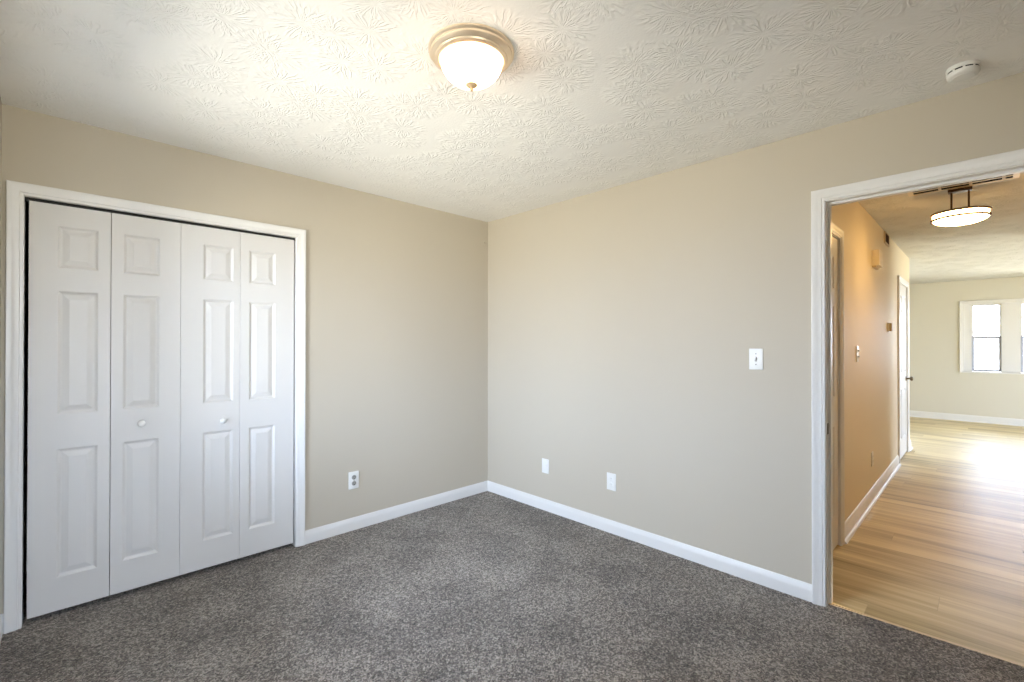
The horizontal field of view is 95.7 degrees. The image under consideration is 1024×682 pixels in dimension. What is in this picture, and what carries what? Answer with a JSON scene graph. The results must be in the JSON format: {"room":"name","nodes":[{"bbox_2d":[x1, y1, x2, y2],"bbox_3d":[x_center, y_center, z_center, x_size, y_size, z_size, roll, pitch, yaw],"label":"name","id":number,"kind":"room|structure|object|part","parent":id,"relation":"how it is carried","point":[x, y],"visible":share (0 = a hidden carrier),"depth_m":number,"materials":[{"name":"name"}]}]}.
{"room":"empty bedroom","nodes":[
{"label":"empty bedroom","id":0,"kind":"room"},
{"bbox_2d":[0,97,1,362],"bbox_3d":[-1.151,0.120,0.822,0.115,2.440,3.560,0,0,-44],"label":"wall","id":1,"kind":"structure","parent":0,"point":[0,97],"depth_m":2.12,"materials":[{"name":"beige paint"}]},
{"bbox_2d":[0,616,2,643],"bbox_3d":[-1.106,1.296,0.861,0.012,0.088,3.560,0,0,-44],"label":"baseboard","id":2,"kind":"structure","parent":1,"relation":"attached to","point":[1,621],"depth_m":2.09,"materials":[{"name":"white paint"}]},
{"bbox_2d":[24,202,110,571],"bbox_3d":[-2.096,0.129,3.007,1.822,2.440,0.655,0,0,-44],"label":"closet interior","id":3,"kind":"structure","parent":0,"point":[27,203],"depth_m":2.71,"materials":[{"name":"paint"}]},
{"bbox_2d":[0,104,487,613],"bbox_3d":[-1.328,0.131,3.220,3.217,2.440,0.115,0,0,-44],"label":"wall","id":4,"kind":"structure","parent":0,"point":[397,291],"depth_m":3.34,"materials":[{"name":"beige paint"}]},
{"bbox_2d":[27,201,180,618],"bbox_3d":[-2.085,0.326,2.408,0.594,1.988,0.072,0,0,-44],"label":"door","id":5,"kind":"structure","parent":4,"relation":"in","point":[104,424],"depth_m":2.38,"materials":[{"name":"white paint"}]},
{"bbox_3d":[-1.985,0.441,2.482,0.035,0.035,0.038,0,0,-44],"label":"knob","id":6,"kind":"part","parent":5,"relation":"part of","materials":[{"name":"white plastic"}]},
{"bbox_2d":[3,180,305,633],"bbox_3d":[-1.896,0.304,2.649,1.348,2.088,0.135,0,0,-44],"label":"door frame","id":7,"kind":"structure","parent":4,"relation":"attached to","point":[18,194],"depth_m":2.19,"materials":[{"name":"white paint"}]},
{"bbox_2d":[179,223,293,574],"bbox_3d":[-1.653,0.329,2.832,0.612,1.988,0.072,0,0,-44],"label":"door","id":8,"kind":"structure","parent":4,"relation":"in","point":[237,301],"depth_m":2.81,"materials":[{"name":"white paint"}]},
{"bbox_3d":[-1.714,0.470,2.748,0.035,0.035,0.038,0,0,-44],"label":"knob","id":9,"kind":"part","parent":8,"relation":"part of","materials":[{"name":"white plastic"}]},
{"bbox_2d":[348,471,358,489],"bbox_3d":[-1.133,0.996,3.318,0.074,0.122,0.013,0,0,-44],"label":"wall outlet","id":10,"kind":"object","parent":4,"relation":"attached to","point":[353,482],"visible":1,"depth_m":3.31,"materials":[{"name":"white plastic"}]},
{"bbox_2d":[305,481,487,543],"bbox_3d":[-0.797,1.310,3.645,1.624,0.088,0.012,0,0,-44],"label":"baseboard","id":11,"kind":"structure","parent":4,"relation":"attached to","point":[340,527],"depth_m":3.51,"materials":[{"name":"white paint"}]},
{"bbox_2d":[0,0,1023,283],"bbox_3d":[3.611,-1.124,4.201,11.637,0.112,8.800,0,0,-44],"label":"ceiling","id":12,"kind":"structure","parent":0,"point":[593,96],"depth_m":1.98,"materials":[{"name":"white paint"}]},
{"bbox_2d":[428,23,513,91],"bbox_3d":[-0.153,-1.020,1.754,0.323,0.151,0.323,0,0,-44],"label":"ceiling light","id":13,"kind":"object","parent":12,"relation":"attached to","point":[472,56],"visible":1,"depth_m":1.67,"materials":[{"name":"white glass"}]},
{"bbox_3d":[-0.153,-1.014,1.754,0.234,0.091,0.234,0,0,-44],"label":"lamp shade","id":14,"kind":"part","parent":13,"relation":"part of","materials":[{"name":"white glass"}]},
{"bbox_2d":[930,186,991,225],"bbox_3d":[3.154,-0.947,3.263,0.314,0.252,0.314,0,0,-44],"label":"drum light","id":15,"kind":"object","parent":12,"relation":"hanging from","point":[970,214],"visible":1,"depth_m":3.20,"materials":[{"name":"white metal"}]},
{"bbox_3d":[3.123,-0.974,3.295,0.012,0.154,0.012,0,0,-44],"label":"rod","id":16,"kind":"part","parent":15,"relation":"part of","materials":[{"name":"brown metal"}]},
{"bbox_2d":[932,208,989,225],"bbox_3d":[3.154,-0.859,3.263,0.292,0.076,0.292,0,0,-44],"label":"diffuser","id":17,"kind":"object","parent":15,"relation":"attached to","point":[956,216],"depth_m":3.19,"materials":[{"name":"white glass"}]},
{"bbox_3d":[3.185,-0.974,3.232,0.012,0.154,0.012,0,0,-44],"label":"rod","id":18,"kind":"part","parent":15,"relation":"part of","materials":[{"name":"brown metal"}]},
{"bbox_2d":[946,59,980,82],"bbox_3d":[1.800,-1.071,1.850,0.102,0.043,0.102,0,0,-44],"label":"smoke detector","id":19,"kind":"object","parent":12,"relation":"attached to","point":[962,71],"visible":1,"depth_m":1.83,"materials":[{"name":"white plastic"}]},
{"bbox_2d":[907,173,1019,196],"bbox_3d":[2.961,-1.071,3.068,0.480,0.005,0.552,0,0,-44],"label":"ceiling vent","id":20,"kind":"object","parent":12,"relation":"in","point":[1012,176],"visible":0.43,"depth_m":3.18,"materials":[{"name":"beige metal"}]},
{"bbox_2d":[0,417,1023,681],"bbox_3d":[3.608,1.410,4.188,11.637,0.100,8.800,0,0,-44],"label":"floor","id":21,"kind":"structure","parent":0,"point":[487,586],"depth_m":2.34,"materials":[{"name":"grey carpet"}]},
{"bbox_2d":[828,603,1023,666],"bbox_3d":[1.952,1.392,2.077,1.101,0.093,0.018,0,0,44],"label":"threshold","id":22,"kind":"object","parent":21,"relation":"on","point":[997,657],"visible":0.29,"depth_m":2.11,"materials":[{"name":"beige wood"}]},
{"bbox_2d":[488,72,1023,583],"bbox_3d":[1.136,0.132,2.920,0.115,2.440,3.760,0,0,-44],"label":"wall","id":23,"kind":"structure","parent":0,"point":[624,321],"depth_m":2.88,"materials":[{"name":"beige paint"}]},
{"bbox_2d":[542,458,548,473],"bbox_3d":[0.265,1.002,3.713,0.014,0.114,0.070,0,0,-44],"label":"outlet","id":24,"kind":"object","parent":23,"relation":"attached to","point":[545,462],"visible":1,"depth_m":3.71,"materials":[{"name":"white plastic"}]},
{"bbox_2d":[607,472,615,490],"bbox_3d":[0.701,0.993,3.272,0.009,0.120,0.073,0,0,-44],"label":"wall outlet","id":25,"kind":"object","parent":23,"relation":"attached to","point":[611,478],"visible":1,"depth_m":3.27,"materials":[{"name":"white plastic"}]},
{"bbox_2d":[488,481,811,601],"bbox_3d":[0.666,1.309,3.303,0.012,0.088,2.549,0,0,-44],"label":"baseboard","id":26,"kind":"structure","parent":23,"relation":"attached to","point":[788,585],"depth_m":2.95,"materials":[{"name":"white paint"}]},
{"bbox_2d":[749,349,762,369],"bbox_3d":[1.364,0.102,2.594,0.017,0.118,0.072,0,0,-44],"label":"light switch","id":27,"kind":"object","parent":23,"relation":"attached to","point":[755,355],"visible":1,"depth_m":2.59,"materials":[{"name":"white plastic"}]},
{"bbox_2d":[811,149,1023,606],"bbox_3d":[1.912,0.287,2.127,0.155,2.124,0.894,0,0,-44],"label":"door frame","id":28,"kind":"structure","parent":23,"relation":"attached to","point":[1011,162],"depth_m":2.37,"materials":[{"name":"white paint"}]},
{"bbox_2d":[832,202,909,520],"bbox_3d":[3.305,0.142,4.292,4.905,2.444,0.145,0,0,-44],"label":"wall","id":29,"kind":"structure","parent":0,"point":[870,294],"depth_m":3.82,"materials":[{"name":"beige paint"}]},
{"bbox_2d":[832,236,837,549],"bbox_3d":[1.909,0.333,2.804,0.752,2.014,0.105,0,0,-44],"label":"door","id":30,"kind":"structure","parent":29,"relation":"in","point":[834,240],"depth_m":3.02,"materials":[{"name":"white paint"}]},
{"bbox_2d":[832,222,844,545],"bbox_3d":[1.866,0.308,2.848,0.882,2.096,0.135,0,0,-44],"label":"door frame","id":31,"kind":"structure","parent":29,"relation":"attached to","point":[837,233],"depth_m":3.08,"materials":[{"name":"white paint"}]},
{"bbox_2d":[856,346,859,361],"bbox_3d":[2.618,0.098,3.506,0.072,0.118,0.017,0,0,-44],"label":"light switch","id":32,"kind":"object","parent":29,"relation":"attached to","point":[857,347],"visible":1,"depth_m":3.50,"materials":[{"name":"white plastic"}]},
{"bbox_2d":[871,451,872,466],"bbox_3d":[3.078,1.007,3.958,0.073,0.120,0.009,0,0,-44],"label":"wall outlet","id":33,"kind":"object","parent":29,"relation":"attached to","point":[872,451],"visible":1,"depth_m":3.94,"materials":[{"name":"white plastic"}]},
{"bbox_2d":[845,455,900,543],"bbox_3d":[3.249,1.308,4.109,2.868,0.112,0.032,0,0,-44],"label":"baseboard","id":34,"kind":"structure","parent":29,"relation":"attached to","point":[861,511],"depth_m":3.78,"materials":[{"name":"white paint"}]},
{"bbox_2d":[872,249,882,269],"bbox_3d":[3.184,-0.709,4.039,0.200,0.150,0.052,0,0,-44],"label":"door chime","id":35,"kind":"object","parent":29,"relation":"attached to","point":[877,255],"visible":1,"depth_m":3.98,"materials":[{"name":"beige plastic"}]},
{"bbox_2d":[884,231,889,246],"bbox_3d":[3.685,-1.003,4.558,0.272,0.113,0.012,0,0,-44],"label":"air vent","id":36,"kind":"object","parent":29,"relation":"in","point":[886,235],"visible":1,"depth_m":4.51,"materials":[{"name":"beige plastic"}]},
{"bbox_2d":[887,323,892,331],"bbox_3d":[3.791,-0.137,4.645,0.116,0.090,0.032,0,0,-44],"label":"thermostat","id":37,"kind":"object","parent":29,"relation":"attached to","point":[889,325],"visible":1,"depth_m":4.61,"materials":[{"name":"white plastic"}]},
{"bbox_2d":[897,275,909,462],"bbox_3d":[4.561,0.323,5.486,0.924,2.096,0.135,0,0,-44],"label":"door frame","id":38,"kind":"structure","parent":29,"relation":"attached to","point":[900,280],"depth_m":5.35,"materials":[{"name":"white paint"}]},
{"bbox_2d":[900,284,912,458],"bbox_3d":[4.602,0.348,5.438,0.801,2.014,0.105,0,0,-44],"label":"door","id":39,"kind":"structure","parent":29,"relation":"in","point":[903,378],"depth_m":5.52,"materials":[{"name":"white paint"}]},
{"bbox_2d":[909,277,1023,418],"bbox_3d":[7.726,0.164,8.225,0.115,2.440,8.800,0,0,-44],"label":"wall","id":40,"kind":"structure","parent":0,"point":[938,385],"depth_m":8.14,"materials":[{"name":"beige paint"}]},
{"bbox_2d":[910,410,1023,425],"bbox_3d":[7.673,1.331,8.168,0.032,0.112,8.600,0,0,-44],"label":"baseboard","id":41,"kind":"structure","parent":40,"relation":"attached to","point":[922,414],"depth_m":7.98,"materials":[{"name":"white paint"}]},
{"bbox_3d":[7.668,1.378,8.163,0.019,0.019,8.600,0,0,-44],"label":"shoe moulding","id":42,"kind":"part","parent":41,"relation":"part of","materials":[{"name":"white paint"}]},
{"bbox_2d":[959,298,1023,374],"bbox_3d":[8.351,-0.075,7.574,0.135,1.242,1.495,0,0,-44],"label":"window","id":43,"kind":"structure","parent":40,"relation":"in","point":[1011,338],"depth_m":7.73,"materials":[{"name":"white paint"}]},
{"bbox_3d":[8.082,-0.343,7.900,0.022,0.585,0.355,0,0,-44],"label":"sash","id":44,"kind":"part","parent":43,"relation":"part of","materials":[{"name":"white paint"}]},
{"bbox_3d":[8.064,0.222,7.880,0.022,0.593,0.355,0,0,-44],"label":"sash","id":45,"kind":"part","parent":43,"relation":"part of","materials":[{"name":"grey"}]},
{"bbox_3d":[8.351,0.533,7.572,0.131,0.025,1.495,0,0,-44],"label":"sill","id":46,"kind":"part","parent":43,"relation":"part of","materials":[{"name":"white paint"}]},
{"bbox_3d":[8.459,0.220,7.476,0.022,0.593,0.345,0,0,-44],"label":"sash","id":47,"kind":"part","parent":43,"relation":"part of","materials":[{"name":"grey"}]},
{"bbox_3d":[8.477,-0.345,7.496,0.022,0.585,0.345,0,0,-44],"label":"sash","id":48,"kind":"part","parent":43,"relation":"part of","materials":[{"name":"white paint"}]}
]}

